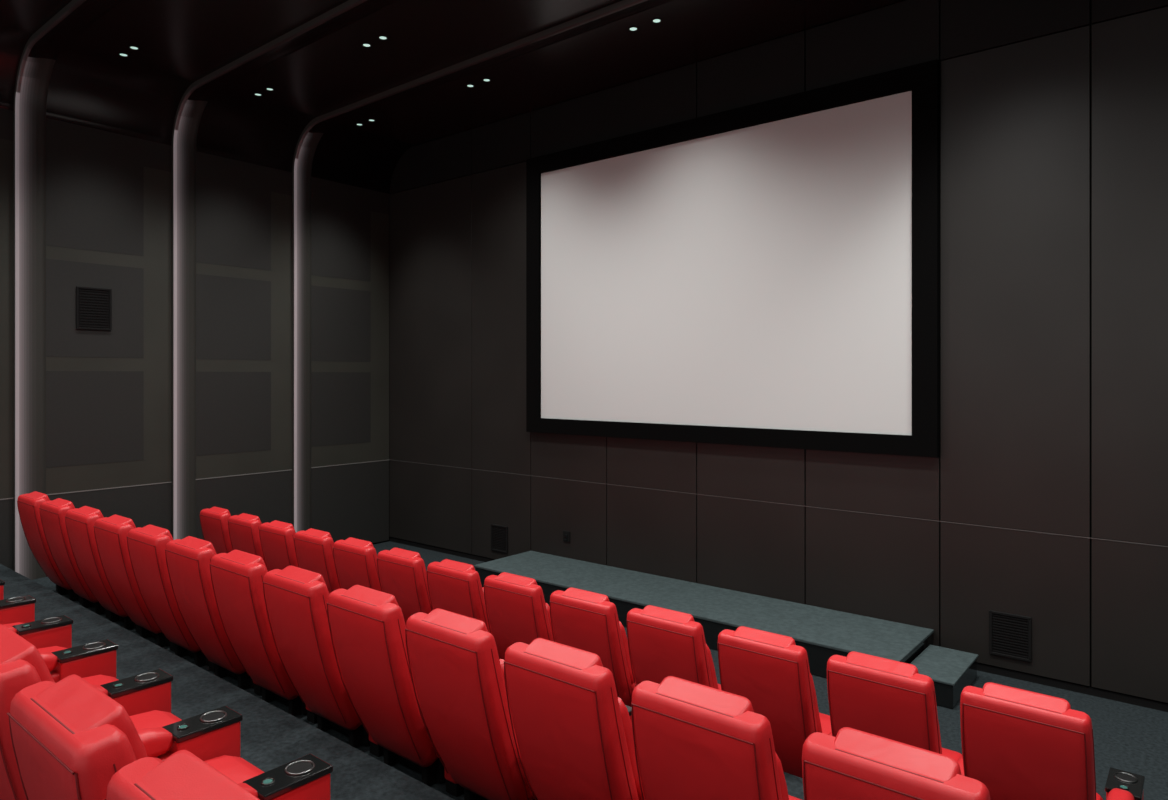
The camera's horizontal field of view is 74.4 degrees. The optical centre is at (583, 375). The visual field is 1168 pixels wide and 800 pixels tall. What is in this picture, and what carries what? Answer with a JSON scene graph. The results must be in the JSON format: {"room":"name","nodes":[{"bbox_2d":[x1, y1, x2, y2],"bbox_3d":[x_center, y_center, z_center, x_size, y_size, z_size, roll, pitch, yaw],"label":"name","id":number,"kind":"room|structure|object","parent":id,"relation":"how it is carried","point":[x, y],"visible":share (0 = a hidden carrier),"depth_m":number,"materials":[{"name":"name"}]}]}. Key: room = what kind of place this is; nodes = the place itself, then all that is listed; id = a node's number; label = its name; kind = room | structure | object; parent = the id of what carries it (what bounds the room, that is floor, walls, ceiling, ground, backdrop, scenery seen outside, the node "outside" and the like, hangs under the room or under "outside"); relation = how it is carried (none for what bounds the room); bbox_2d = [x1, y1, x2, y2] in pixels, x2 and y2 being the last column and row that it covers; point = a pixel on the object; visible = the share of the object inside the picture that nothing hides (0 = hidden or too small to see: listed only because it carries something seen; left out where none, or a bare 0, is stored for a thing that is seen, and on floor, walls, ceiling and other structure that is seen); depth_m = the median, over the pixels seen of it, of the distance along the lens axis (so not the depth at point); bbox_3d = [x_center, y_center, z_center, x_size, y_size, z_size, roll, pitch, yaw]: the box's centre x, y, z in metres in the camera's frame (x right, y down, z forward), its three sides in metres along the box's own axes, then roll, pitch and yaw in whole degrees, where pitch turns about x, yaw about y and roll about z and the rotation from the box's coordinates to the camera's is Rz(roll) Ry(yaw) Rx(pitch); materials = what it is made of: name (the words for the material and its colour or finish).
{"room":"auditorium","nodes":[
{"label":"auditorium","id":0,"kind":"room"},
{"bbox_2d":[0,108,389,576],"bbox_3d":[-5.910,0.035,7.019,0.322,5.130,9.817,0,0,39],"label":"wall","id":1,"kind":"structure","parent":0,"point":[109,194],"depth_m":8.73,"materials":[{"name":"black"}]},
{"bbox_2d":[76,286,111,330],"bbox_3d":[-5.003,-0.686,7.864,0.018,0.430,0.320,0,0,39],"label":"air vent","id":2,"kind":"object","parent":1,"relation":"in","point":[93,305],"visible":1,"depth_m":7.86,"materials":[{"name":"black"}]},
{"bbox_2d":[0,460,386,499],"bbox_3d":[-5.795,1.165,6.905,0.002,0.010,9.787,0,0,39],"label":"trim","id":3,"kind":"structure","parent":1,"relation":"attached to","point":[379,460],"depth_m":8.67,"materials":[{"name":"silver metal"}]},
{"bbox_2d":[0,0,905,193],"bbox_3d":[-1.393,-2.965,3.338,11.976,0.870,9.817,0,0,39],"label":"ceiling","id":4,"kind":"structure","parent":0,"point":[139,95],"depth_m":7.52,"materials":[{"name":"black"}]},
{"bbox_2d":[118,45,138,56],"bbox_3d":[-4.339,-3.096,7.340,0.338,0.010,0.088,0,0,39],"label":"recessed light","id":5,"kind":"object","parent":4,"relation":"in","point":[131,46],"depth_m":7.29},
{"bbox_2d":[254,87,273,95],"bbox_3d":[-3.486,-3.096,8.387,0.338,0.010,0.088,0,0,39],"label":"recessed light","id":6,"kind":"object","parent":4,"relation":"in","point":[267,88],"depth_m":8.34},
{"bbox_2d":[356,119,374,125],"bbox_3d":[-2.665,-3.096,9.394,0.338,0.010,0.088,0,0,39],"label":"recessed light","id":7,"kind":"object","parent":4,"relation":"in","point":[372,120],"depth_m":9.43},
{"bbox_2d":[362,35,387,46],"bbox_3d":[-1.936,-3.096,7.123,0.338,0.010,0.088,0,0,39],"label":"recessed light","id":8,"kind":"object","parent":4,"relation":"in","point":[382,37],"depth_m":7.08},
{"bbox_2d":[466,78,490,87],"bbox_3d":[-1.115,-3.096,8.131,0.338,0.010,0.088,0,0,39],"label":"recessed light","id":9,"kind":"object","parent":4,"relation":"in","point":[484,79],"depth_m":8.08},
{"bbox_2d":[628,18,661,30],"bbox_3d":[0.537,-3.096,6.786,0.338,0.010,0.088,0,0,39],"label":"recessed light","id":10,"kind":"object","parent":4,"relation":"in","point":[656,20],"depth_m":6.78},
{"bbox_2d":[0,541,1167,799],"bbox_3d":[-1.291,1.985,3.384,11.876,1.230,10.017,0,0,39],"label":"floor","id":11,"kind":"structure","parent":0,"point":[1127,737],"depth_m":4.50,"materials":[{"name":"carpet"}]},
{"bbox_2d":[0,579,4,599],"bbox_3d":[-4.136,1.206,4.659,0.617,0.958,0.890,0,0,39],"label":"seat","id":12,"kind":"object","parent":11,"relation":"on","point":[2,582],"visible":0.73,"depth_m":4.80,"materials":[{"name":"red leather"}]},
{"bbox_2d":[0,595,35,623],"bbox_3d":[-3.671,1.206,4.280,0.617,0.958,0.890,0,0,39],"label":"seat","id":13,"kind":"object","parent":11,"relation":"on","point":[21,609],"visible":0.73,"depth_m":4.38,"materials":[{"name":"red leather"}]},
{"bbox_2d":[3,615,72,648],"bbox_3d":[-3.206,1.206,3.901,0.617,0.958,0.890,0,0,39],"label":"seat","id":14,"kind":"object","parent":11,"relation":"on","point":[54,631],"visible":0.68,"depth_m":3.98,"materials":[{"name":"red leather"}]},
{"bbox_2d":[17,491,81,603],"bbox_3d":[-4.507,1.491,6.935,0.738,0.958,0.890,0,0,39],"label":"seat","id":15,"kind":"object","parent":11,"relation":"on","point":[28,505],"visible":0.23,"depth_m":6.62,"materials":[{"name":"red leather"}]},
{"bbox_2d":[14,0,121,579],"bbox_3d":[-0.918,-0.570,3.833,11.466,5.080,0.267,0,0,39],"label":"rib","id":16,"kind":"object","parent":11,"relation":"on","point":[40,53],"visible":0.98,"depth_m":7.38,"materials":[{"name":"grey metal"}]},
{"bbox_2d":[39,498,108,617],"bbox_3d":[-3.995,1.491,6.518,0.617,0.958,0.890,0,0,39],"label":"seat","id":17,"kind":"object","parent":11,"relation":"on","point":[52,513],"visible":0.33,"depth_m":6.24,"materials":[{"name":"red leather"}]},
{"bbox_2d":[7,674,146,799],"bbox_3d":[-0.880,1.206,2.007,0.617,0.958,0.890,0,0,39],"label":"seat","id":18,"kind":"object","parent":11,"relation":"on","point":[69,738],"visible":0.8,"depth_m":1.69,"materials":[{"name":"red leather"}]},
{"bbox_2d":[37,639,117,682],"bbox_3d":[-2.741,1.206,3.522,0.617,0.958,0.890,0,0,39],"label":"seat","id":19,"kind":"object","parent":11,"relation":"on","point":[99,657],"visible":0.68,"depth_m":3.58,"materials":[{"name":"red leather"}]},
{"bbox_2d":[65,506,139,633],"bbox_3d":[-3.530,1.491,6.139,0.617,0.958,0.890,0,0,39],"label":"seat","id":20,"kind":"object","parent":11,"relation":"on","point":[80,522],"visible":0.31,"depth_m":5.86,"materials":[{"name":"red leather"}]},
{"bbox_2d":[83,669,172,715],"bbox_3d":[-2.276,1.206,3.143,0.617,0.958,0.890,0,0,39],"label":"seat","id":21,"kind":"object","parent":11,"relation":"on","point":[148,691],"visible":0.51,"depth_m":3.23,"materials":[{"name":"red leather"}]},
{"bbox_2d":[93,514,174,651],"bbox_3d":[-3.064,1.491,5.760,0.617,0.958,0.890,0,0,39],"label":"seat","id":22,"kind":"object","parent":11,"relation":"on","point":[111,533],"visible":0.31,"depth_m":5.48,"materials":[{"name":"red leather"}]},
{"bbox_2d":[127,525,214,671],"bbox_3d":[-2.599,1.491,5.381,0.617,0.958,0.890,0,0,39],"label":"seat","id":23,"kind":"object","parent":11,"relation":"on","point":[147,544],"visible":0.34,"depth_m":5.10,"materials":[{"name":"red leather"}]},
{"bbox_2d":[105,750,259,799],"bbox_3d":[-0.415,1.206,1.628,0.617,0.958,0.890,0,0,39],"label":"seat","id":24,"kind":"object","parent":11,"relation":"on","point":[182,775],"visible":1,"depth_m":1.42,"materials":[{"name":"red leather"}]},
{"bbox_2d":[129,706,242,760],"bbox_3d":[-1.810,1.206,2.764,0.617,0.958,0.890,0,0,39],"label":"seat","id":25,"kind":"object","parent":11,"relation":"on","point":[214,733],"visible":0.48,"depth_m":2.83,"materials":[{"name":"red leather"}]},
{"bbox_2d":[165,536,261,695],"bbox_3d":[-2.134,1.491,5.002,0.617,0.958,0.890,0,0,39],"label":"seat","id":26,"kind":"object","parent":11,"relation":"on","point":[188,559],"visible":0.28,"depth_m":4.72,"materials":[{"name":"red leather"}]},
{"bbox_2d":[200,506,233,553],"bbox_3d":[-3.487,1.821,8.090,0.738,0.958,0.890,0,0,39],"label":"seat","id":27,"kind":"object","parent":11,"relation":"on","point":[214,520],"visible":0.18,"depth_m":7.72,"materials":[{"name":"red leather"}]},
{"bbox_2d":[228,513,268,570],"bbox_3d":[-2.975,1.821,7.673,0.617,0.958,0.890,0,0,39],"label":"seat","id":28,"kind":"object","parent":11,"relation":"on","point":[244,528],"visible":0.29,"depth_m":7.34,"materials":[{"name":"red leather"}]},
{"bbox_2d":[209,550,316,723],"bbox_3d":[-1.669,1.491,4.623,0.617,0.958,0.890,0,0,39],"label":"seat","id":29,"kind":"object","parent":11,"relation":"on","point":[237,576],"visible":0.35,"depth_m":4.34,"materials":[{"name":"red leather"}]},
{"bbox_2d":[259,520,299,571],"bbox_3d":[-2.510,1.821,7.294,0.617,0.958,0.890,0,0,39],"label":"seat","id":30,"kind":"object","parent":11,"relation":"on","point":[277,537],"visible":0.26,"depth_m":6.97,"materials":[{"name":"red leather"}]},
{"bbox_2d":[172,0,398,539],"bbox_3d":[-0.009,-0.405,4.949,11.466,5.410,0.267,0,0,39],"label":"rib","id":31,"kind":"object","parent":11,"relation":"on","point":[190,109],"visible":0.98,"depth_m":8.46,"materials":[{"name":"grey metal"}]},
{"bbox_2d":[294,528,340,593],"bbox_3d":[-2.045,1.821,6.915,0.617,0.958,0.890,0,0,39],"label":"seat","id":32,"kind":"object","parent":11,"relation":"on","point":[314,548],"visible":0.34,"depth_m":6.56,"materials":[{"name":"red leather"}]},
{"bbox_2d":[263,566,383,756],"bbox_3d":[-1.204,1.491,4.244,0.617,0.958,0.890,0,0,39],"label":"seat","id":33,"kind":"object","parent":11,"relation":"on","point":[296,599],"visible":0.45,"depth_m":3.97,"materials":[{"name":"red leather"}]},
{"bbox_2d":[333,537,382,591],"bbox_3d":[-1.579,1.821,6.536,0.617,0.958,0.890,0,0,39],"label":"seat","id":34,"kind":"object","parent":11,"relation":"on","point":[355,559],"visible":0.29,"depth_m":6.21,"materials":[{"name":"red leather"}]},
{"bbox_2d":[326,585,463,796],"bbox_3d":[-0.739,1.491,3.865,0.617,0.958,0.890,0,0,39],"label":"seat","id":35,"kind":"object","parent":11,"relation":"on","point":[368,626],"visible":0.43,"depth_m":3.59,"materials":[{"name":"red leather"}]},
{"bbox_2d":[377,548,432,623],"bbox_3d":[-1.114,1.821,6.157,0.617,0.958,0.890,0,0,39],"label":"seat","id":36,"kind":"object","parent":11,"relation":"on","point":[402,573],"visible":0.29,"depth_m":5.83,"materials":[{"name":"red leather"}]},
{"bbox_2d":[427,559,499,657],"bbox_3d":[-0.649,1.821,5.778,0.617,0.958,0.890,0,0,39],"label":"seat","id":37,"kind":"object","parent":11,"relation":"on","point":[454,586],"visible":0.25,"depth_m":5.45,"materials":[{"name":"red leather"}]},
{"bbox_2d":[292,0,672,532],"bbox_3d":[0.894,-0.405,6.058,11.466,5.410,0.267,0,0,39],"label":"rib","id":38,"kind":"object","parent":11,"relation":"on","point":[306,146],"visible":0.98,"depth_m":9.55,"materials":[{"name":"grey metal"}]},
{"bbox_2d":[405,608,631,799],"bbox_3d":[-0.273,1.491,3.486,0.617,0.958,0.890,0,0,39],"label":"seat","id":39,"kind":"object","parent":11,"relation":"on","point":[457,668],"visible":0.49,"depth_m":3.19,"materials":[{"name":"red leather"}]},
{"bbox_2d":[484,572,554,660],"bbox_3d":[-0.184,1.821,5.399,0.617,0.958,0.890,0,0,39],"label":"seat","id":40,"kind":"object","parent":11,"relation":"on","point":[517,609],"visible":0.31,"depth_m":5.10,"materials":[{"name":"red leather"}]},
{"bbox_2d":[504,638,644,799],"bbox_3d":[0.192,1.491,3.107,0.617,0.958,0.890,0,0,39],"label":"seat","id":41,"kind":"object","parent":11,"relation":"on","point":[574,732],"visible":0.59,"depth_m":2.81,"materials":[{"name":"red leather"}]},
{"bbox_2d":[550,587,635,706],"bbox_3d":[0.281,1.821,5.020,0.617,0.958,0.890,0,0,39],"label":"seat","id":42,"kind":"object","parent":11,"relation":"on","point":[584,620],"visible":0.46,"depth_m":4.70,"materials":[{"name":"red leather"}]},
{"bbox_2d":[627,605,720,689],"bbox_3d":[0.747,1.821,4.641,0.617,0.958,0.890,0,0,39],"label":"seat","id":43,"kind":"object","parent":11,"relation":"on","point":[663,643],"visible":0.39,"depth_m":4.34,"materials":[{"name":"red leather"}]},
{"bbox_2d":[474,551,933,677],"bbox_3d":[0.815,2.169,7.254,4.440,0.258,0.897,0,0,39],"label":"stage platform","id":44,"kind":"object","parent":11,"relation":"on","point":[824,633],"visible":0.68,"depth_m":6.76,"materials":[{"name":"grey carpet"}]},
{"bbox_2d":[631,676,801,799],"bbox_3d":[0.657,1.491,2.728,0.617,0.958,0.890,0,0,39],"label":"seat","id":45,"kind":"object","parent":11,"relation":"on","point":[693,741],"visible":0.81,"depth_m":2.43,"materials":[{"name":"red leather"}]},
{"bbox_2d":[718,626,831,777],"bbox_3d":[1.212,1.821,4.262,0.617,0.958,0.890,0,0,39],"label":"seat","id":46,"kind":"object","parent":11,"relation":"on","point":[768,669],"visible":0.4,"depth_m":3.96,"materials":[{"name":"red leather"}]},
{"bbox_2d":[827,651,963,775],"bbox_3d":[1.677,1.821,3.883,0.617,0.958,0.890,0,0,39],"label":"seat","id":47,"kind":"object","parent":11,"relation":"on","point":[883,697],"visible":0.37,"depth_m":3.58,"materials":[{"name":"red leather"}]},
{"bbox_2d":[802,727,990,799],"bbox_3d":[1.122,1.491,2.349,0.617,0.958,0.890,0,0,39],"label":"seat","id":48,"kind":"object","parent":11,"relation":"on","point":[854,764],"visible":1,"depth_m":2.09,"materials":[{"name":"red leather"}]},
{"bbox_2d":[910,645,978,708],"bbox_3d":[2.636,2.207,5.682,0.350,0.183,0.720,0,0,39],"label":"step","id":49,"kind":"structure","parent":11,"relation":"on","point":[950,670],"depth_m":5.59,"materials":[{"name":"grey carpet"}]},
{"bbox_2d":[960,682,1144,799],"bbox_3d":[2.142,1.821,3.504,0.617,0.958,0.890,0,0,39],"label":"seat","id":50,"kind":"object","parent":11,"relation":"on","point":[1021,744],"visible":0.96,"depth_m":3.23,"materials":[{"name":"red leather"}]},
{"bbox_2d":[389,0,1167,703],"bbox_3d":[1.819,-0.400,7.200,11.876,6.000,0.272,0,0,39],"label":"wall","id":51,"kind":"structure","parent":0,"point":[1054,113],"depth_m":6.14,"materials":[{"name":"black"}]},
{"bbox_2d":[491,524,507,552],"bbox_3d":[-1.027,1.968,9.331,0.280,0.320,0.018,0,0,39],"label":"air vent","id":52,"kind":"object","parent":51,"relation":"in","point":[499,533],"visible":1,"depth_m":9.32,"materials":[{"name":"black"}]},
{"bbox_2d":[563,531,569,541],"bbox_3d":[-0.198,1.804,8.655,0.100,0.120,0.020,0,0,39],"label":"wall socket","id":53,"kind":"object","parent":51,"relation":"attached to","point":[566,534],"visible":1,"depth_m":8.64,"materials":[{"name":"black plastic"}]},
{"bbox_2d":[526,59,939,457],"bbox_3d":[1.091,-0.935,7.570,4.490,3.170,0.070,0,0,39],"label":"projection screen","id":54,"kind":"object","parent":51,"relation":"attached to","point":[766,273],"visible":1,"depth_m":7.21,"materials":[{"name":"white fabric"}]},
{"bbox_2d":[390,537,1167,711],"bbox_3d":[1.743,2.272,7.106,11.474,0.054,0.011,0,0,39],"label":"baseboard","id":55,"kind":"structure","parent":51,"relation":"attached to","point":[1101,693],"depth_m":5.72,"materials":[{"name":"black"}]},
{"bbox_2d":[394,460,1167,546],"bbox_3d":[1.732,1.165,7.093,11.474,0.006,0.002,0,0,39],"label":"trim","id":56,"kind":"structure","parent":51,"relation":"attached to","point":[394,460],"depth_m":6.68,"materials":[{"name":"grey metal"}]},
{"bbox_2d":[989,610,1031,661],"bbox_3d":[3.240,1.975,5.855,0.285,0.335,0.018,0,0,39],"label":"air vent","id":57,"kind":"object","parent":51,"relation":"in","point":[1010,635],"visible":1,"depth_m":5.85,"materials":[{"name":"black"}]}
]}

